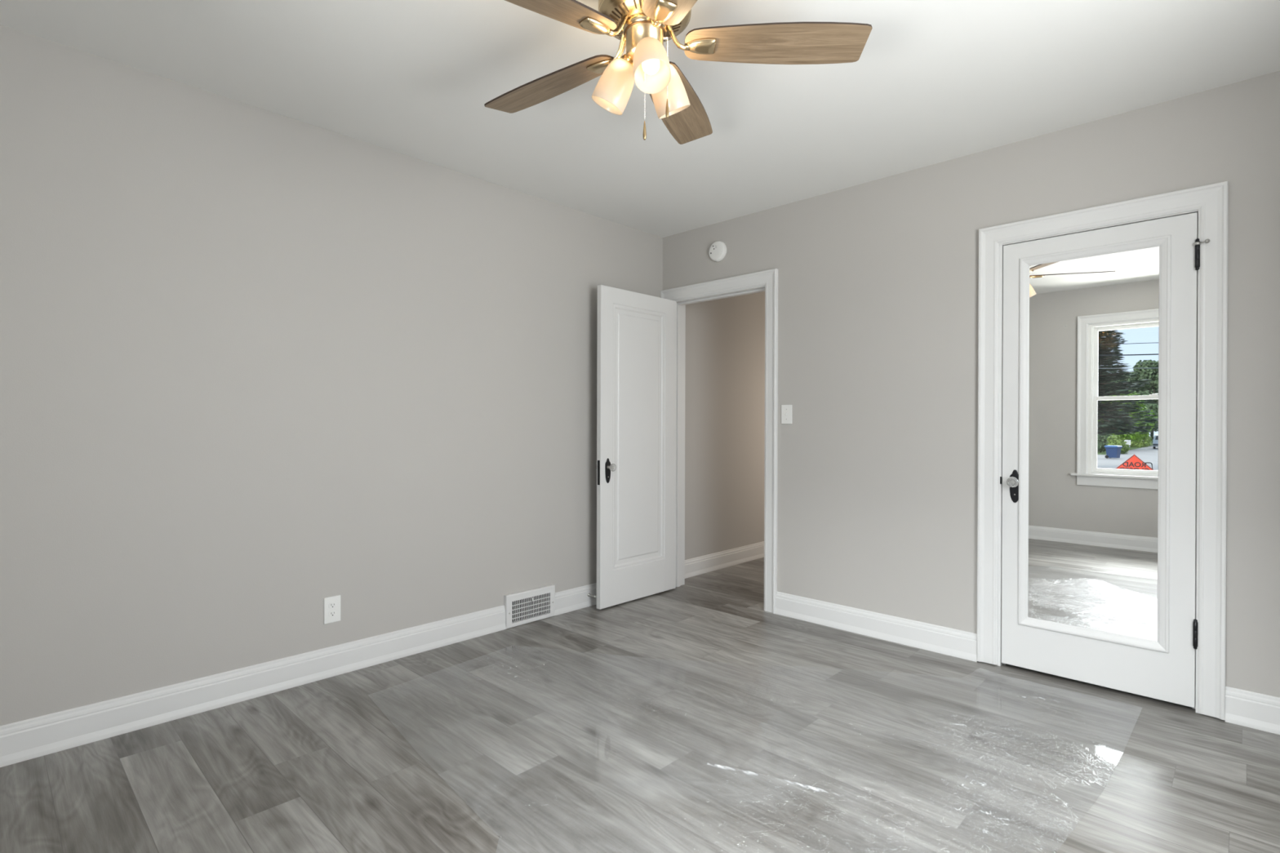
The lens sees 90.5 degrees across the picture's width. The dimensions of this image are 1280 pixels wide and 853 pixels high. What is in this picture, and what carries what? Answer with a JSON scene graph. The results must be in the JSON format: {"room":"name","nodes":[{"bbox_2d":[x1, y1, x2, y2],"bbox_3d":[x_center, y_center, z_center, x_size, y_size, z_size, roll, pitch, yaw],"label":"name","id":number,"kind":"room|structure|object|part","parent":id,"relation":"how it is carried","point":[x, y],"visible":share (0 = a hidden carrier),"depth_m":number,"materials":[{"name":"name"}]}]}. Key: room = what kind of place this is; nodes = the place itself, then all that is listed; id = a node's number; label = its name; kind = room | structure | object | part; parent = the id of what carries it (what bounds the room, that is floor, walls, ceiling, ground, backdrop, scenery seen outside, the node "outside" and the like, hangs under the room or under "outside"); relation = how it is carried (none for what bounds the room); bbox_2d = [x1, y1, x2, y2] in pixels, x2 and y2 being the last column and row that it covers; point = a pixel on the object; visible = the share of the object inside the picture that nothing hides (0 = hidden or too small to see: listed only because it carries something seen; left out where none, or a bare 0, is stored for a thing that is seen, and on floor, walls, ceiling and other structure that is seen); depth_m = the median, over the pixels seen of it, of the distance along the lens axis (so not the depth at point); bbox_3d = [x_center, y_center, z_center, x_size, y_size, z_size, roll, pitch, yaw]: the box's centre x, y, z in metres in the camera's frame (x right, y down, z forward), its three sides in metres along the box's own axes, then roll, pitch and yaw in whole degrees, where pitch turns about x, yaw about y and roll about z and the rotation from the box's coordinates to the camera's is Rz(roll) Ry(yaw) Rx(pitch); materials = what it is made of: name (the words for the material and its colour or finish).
{"room":"empty bedroom","nodes":[
{"label":"empty bedroom","id":0,"kind":"room"},
{"bbox_2d":[0,24,764,725],"bbox_3d":[-0.289,-0.058,4.260,0.165,2.628,7.330,0,0,44],"label":"wall","id":1,"kind":"structure","parent":0,"point":[259,366],"depth_m":2.77,"materials":[{"name":"grey paint"}]},
{"bbox_2d":[0,582,596,767],"bbox_3d":[-1.253,1.090,3.127,0.022,0.134,4.099,0,0,44],"label":"baseboard","id":2,"kind":"structure","parent":1,"relation":"attached to","point":[23,740],"depth_m":2.66,"materials":[{"name":"white paint"}]},
{"bbox_2d":[324,595,340,624],"bbox_3d":[-1.431,0.851,2.951,0.007,0.120,0.074,0,0,44],"label":"wall outlet","id":3,"kind":"object","parent":1,"relation":"attached to","point":[331,604],"visible":1,"depth_m":2.95,"materials":[{"name":"white plastic"}]},
{"bbox_2d":[328,610,336,617],"bbox_3d":[-1.429,0.871,2.949,0.002,0.029,0.034,0,0,44],"label":"receptacle","id":4,"kind":"object","parent":3,"relation":"attached to","point":[331,613],"depth_m":2.95,"materials":[{"name":"white plastic"}]},
{"bbox_2d":[328,602,336,608],"bbox_3d":[-1.429,0.832,2.949,0.002,0.029,0.034,0,0,44],"label":"receptacle","id":5,"kind":"object","parent":3,"relation":"attached to","point":[331,605],"depth_m":2.95,"materials":[{"name":"white plastic"}]},
{"bbox_2d":[503,584,555,629],"bbox_3d":[-0.644,1.062,3.748,0.039,0.189,0.352,0,0,44],"label":"air vent","id":6,"kind":"object","parent":1,"relation":"in","point":[522,605],"visible":1,"depth_m":3.74,"materials":[{"name":"white metal"}]},
{"bbox_2d":[512,593,550,622],"bbox_3d":[-0.640,1.069,3.744,0.002,0.125,0.274,0,0,44],"label":"grille","id":7,"kind":"object","parent":6,"relation":"attached to","point":[527,606],"depth_m":3.75,"materials":[{"name":"white metal"}]},
{"bbox_2d":[0,557,1279,852],"bbox_3d":[1.030,1.224,2.981,3.920,0.120,7.350,0,0,44],"label":"floor","id":8,"kind":"structure","parent":0,"point":[611,751],"depth_m":2.20,"materials":[{"name":"grey laminate"}]},
{"bbox_2d":[0,0,1279,237],"bbox_3d":[1.037,-1.439,2.973,3.920,0.150,7.350,0,0,44],"label":"ceiling","id":9,"kind":"structure","parent":0,"point":[931,82],"depth_m":2.48,"materials":[{"name":"paint"}]},
{"bbox_2d":[484,0,872,144],"bbox_3d":[-0.019,-1.104,1.919,1.274,0.520,1.287,0,0,44],"label":"ceiling fan","id":10,"kind":"object","parent":9,"relation":"hanging from","point":[642,27],"visible":1,"depth_m":1.90,"materials":[{"name":"brown wood"}]},
{"bbox_3d":[-0.300,-1.153,2.146,0.542,0.006,0.157,0,12,37],"label":"blade","id":11,"kind":"part","parent":10,"relation":"part of","materials":[{"name":"brown wood"}]},
{"bbox_3d":[-0.305,-1.152,1.686,0.542,0.006,0.157,0,12,-35],"label":"blade","id":12,"kind":"part","parent":10,"relation":"part of","materials":[{"name":"brown wood"}]},
{"bbox_3d":[-0.072,-1.048,1.944,0.106,0.136,0.106,30,10,17],"label":"lamp shade","id":13,"kind":"part","parent":10,"relation":"part of","materials":[{"name":"white glass"}]},
{"bbox_3d":[-0.064,-1.176,1.857,0.079,0.080,0.037,0,0,-35],"label":"blade arm","id":14,"kind":"part","parent":10,"relation":"part of","materials":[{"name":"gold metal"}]},
{"bbox_3d":[-0.063,-1.177,1.970,0.079,0.080,0.037,0,0,37],"label":"blade arm","id":15,"kind":"part","parent":10,"relation":"part of","materials":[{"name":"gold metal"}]},
{"bbox_3d":[0.014,-1.016,1.855,0.004,0.243,0.004,0,0,44],"label":"pull chain","id":16,"kind":"part","parent":10,"relation":"part of","materials":[{"name":"white metal"}]},
{"bbox_3d":[0.030,-1.046,1.822,0.052,0.067,0.052,0,-28,-10],"label":"bulb","id":17,"kind":"part","parent":10,"relation":"part of","materials":[{"name":"white glass"}]},
{"bbox_3d":[0.030,-1.048,1.823,0.106,0.136,0.106,0,-28,-10],"label":"lamp shade","id":18,"kind":"part","parent":10,"relation":"part of","materials":[{"name":"white glass"}]},
{"bbox_3d":[0.043,-1.176,1.821,0.037,0.080,0.079,0,0,-17],"label":"blade arm","id":19,"kind":"part","parent":10,"relation":"part of","materials":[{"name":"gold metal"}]},
{"bbox_3d":[0.077,-1.076,1.904,0.014,0.185,0.006,0,0,8],"label":"pull chain","id":20,"kind":"part","parent":10,"relation":"part of","materials":[{"name":"white metal"}]},
{"bbox_3d":[0.131,-1.150,1.540,0.157,0.006,0.542,12,-3,-17],"label":"blade","id":21,"kind":"part","parent":10,"relation":"part of","materials":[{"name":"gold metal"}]},
{"bbox_3d":[0.084,-1.048,1.972,0.106,0.136,0.106,-35,22,-35],"label":"lamp shade","id":22,"kind":"part","parent":10,"relation":"part of","materials":[{"name":"white glass"}]},
{"bbox_3d":[0.111,-1.176,1.912,0.079,0.080,0.037,0,0,1],"label":"blade arm","id":23,"kind":"part","parent":10,"relation":"part of","materials":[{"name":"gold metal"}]},
{"bbox_3d":[0.139,-1.153,2.284,0.157,0.006,0.542,-12,-4,18],"label":"blade","id":24,"kind":"part","parent":10,"relation":"part of","materials":[{"name":"brown wood"}]},
{"bbox_3d":[0.406,-1.151,1.909,0.542,0.006,0.157,0,-11,1],"label":"blade","id":25,"kind":"part","parent":10,"relation":"part of","materials":[{"name":"brown wood"}]},
{"bbox_2d":[595,268,777,613],"bbox_3d":[0.303,0.089,4.064,0.962,2.139,0.903,0,0,44],"label":"door","id":26,"kind":"structure","parent":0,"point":[641,352],"depth_m":4.19,"materials":[{"name":"white paint"}]},
{"bbox_3d":[-0.261,0.290,3.984,0.020,0.155,0.006,0,0,44],"label":"latch plate","id":27,"kind":"part","parent":26,"relation":"part of","materials":[{"name":"black metal"}]},
{"bbox_3d":[-0.202,0.280,4.017,0.004,0.159,0.047,0,0,44],"label":"knob plate","id":28,"kind":"part","parent":26,"relation":"part of","materials":[{"name":"black metal"}]},
{"bbox_3d":[-0.172,0.258,3.988,0.028,0.052,0.052,0,0,44],"label":"knob","id":29,"kind":"part","parent":26,"relation":"part of","materials":[{"name":"clear glass"}]},
{"bbox_3d":[0.611,0.089,4.377,0.950,2.139,0.026,0,0,44],"label":"casing","id":30,"kind":"part","parent":26,"relation":"part of","materials":[{"name":"white paint"}]},
{"bbox_3d":[0.499,0.089,4.269,0.962,2.139,0.026,0,0,44],"label":"casing","id":31,"kind":"part","parent":26,"relation":"part of","materials":[{"name":"white paint"}]},
{"bbox_2d":[662,71,1279,717],"bbox_3d":[1.429,-0.051,3.484,3.650,2.628,0.130,0,0,44],"label":"wall","id":32,"kind":"structure","parent":0,"point":[878,279],"depth_m":3.29,"materials":[{"name":"grey paint"}]},
{"bbox_2d":[708,240,727,262],"bbox_3d":[0.517,-1.174,4.246,0.136,0.136,0.033,0,0,44],"label":"smoke detector","id":33,"kind":"object","parent":32,"relation":"attached to","point":[717,250],"visible":1,"depth_m":4.23,"materials":[{"name":"white plastic"}]},
{"bbox_2d":[781,404,791,423],"bbox_3d":[0.897,-0.075,3.892,0.072,0.116,0.018,0,0,44],"label":"light switch","id":34,"kind":"object","parent":32,"relation":"attached to","point":[786,410],"visible":1,"depth_m":3.90,"materials":[{"name":"white plastic"}]},
{"bbox_2d":[775,591,1279,734],"bbox_3d":[1.768,1.099,3.054,2.557,0.134,0.022,0,0,44],"label":"baseboard","id":35,"kind":"structure","parent":32,"relation":"attached to","point":[1258,711],"depth_m":3.33,"materials":[{"name":"white paint"}]},
{"bbox_2d":[977,181,1228,719],"bbox_3d":[2.035,0.098,2.864,0.903,2.139,0.188,0,0,44],"label":"door","id":36,"kind":"structure","parent":32,"relation":"in","point":[1103,330],"depth_m":2.79,"materials":[{"name":"white paint"}]},
{"bbox_3d":[1.768,0.264,3.010,0.052,0.052,0.028,0,0,44],"label":"knob","id":37,"kind":"part","parent":36,"relation":"part of","materials":[{"name":"clear glass"}]},
{"bbox_3d":[1.796,0.286,3.040,0.047,0.159,0.004,0,0,44],"label":"knob plate","id":38,"kind":"part","parent":36,"relation":"part of","materials":[{"name":"black metal"}]},
{"bbox_2d":[1027,246,1159,640],"bbox_3d":[2.017,0.073,2.845,0.479,1.669,0.004,0,0,44],"label":"mirror","id":39,"kind":"object","parent":36,"relation":"attached to","point":[1093,317],"depth_m":2.83,"materials":[{"name":"silver mirror"}]},
{"bbox_3d":[1.736,-0.055,5.338,1.335,2.628,2.970,0,0,44],"label":"wall","id":40,"kind":"structure","parent":0,"visible":0},
{"bbox_2d":[684,541,764,578],"bbox_3d":[1.617,1.091,5.329,1.185,0.134,2.748,0,0,44],"label":"baseboard","id":41,"kind":"structure","parent":40,"relation":"attached to","point":[700,565],"depth_m":5.18,"materials":[{"name":"white paint"}]}
]}

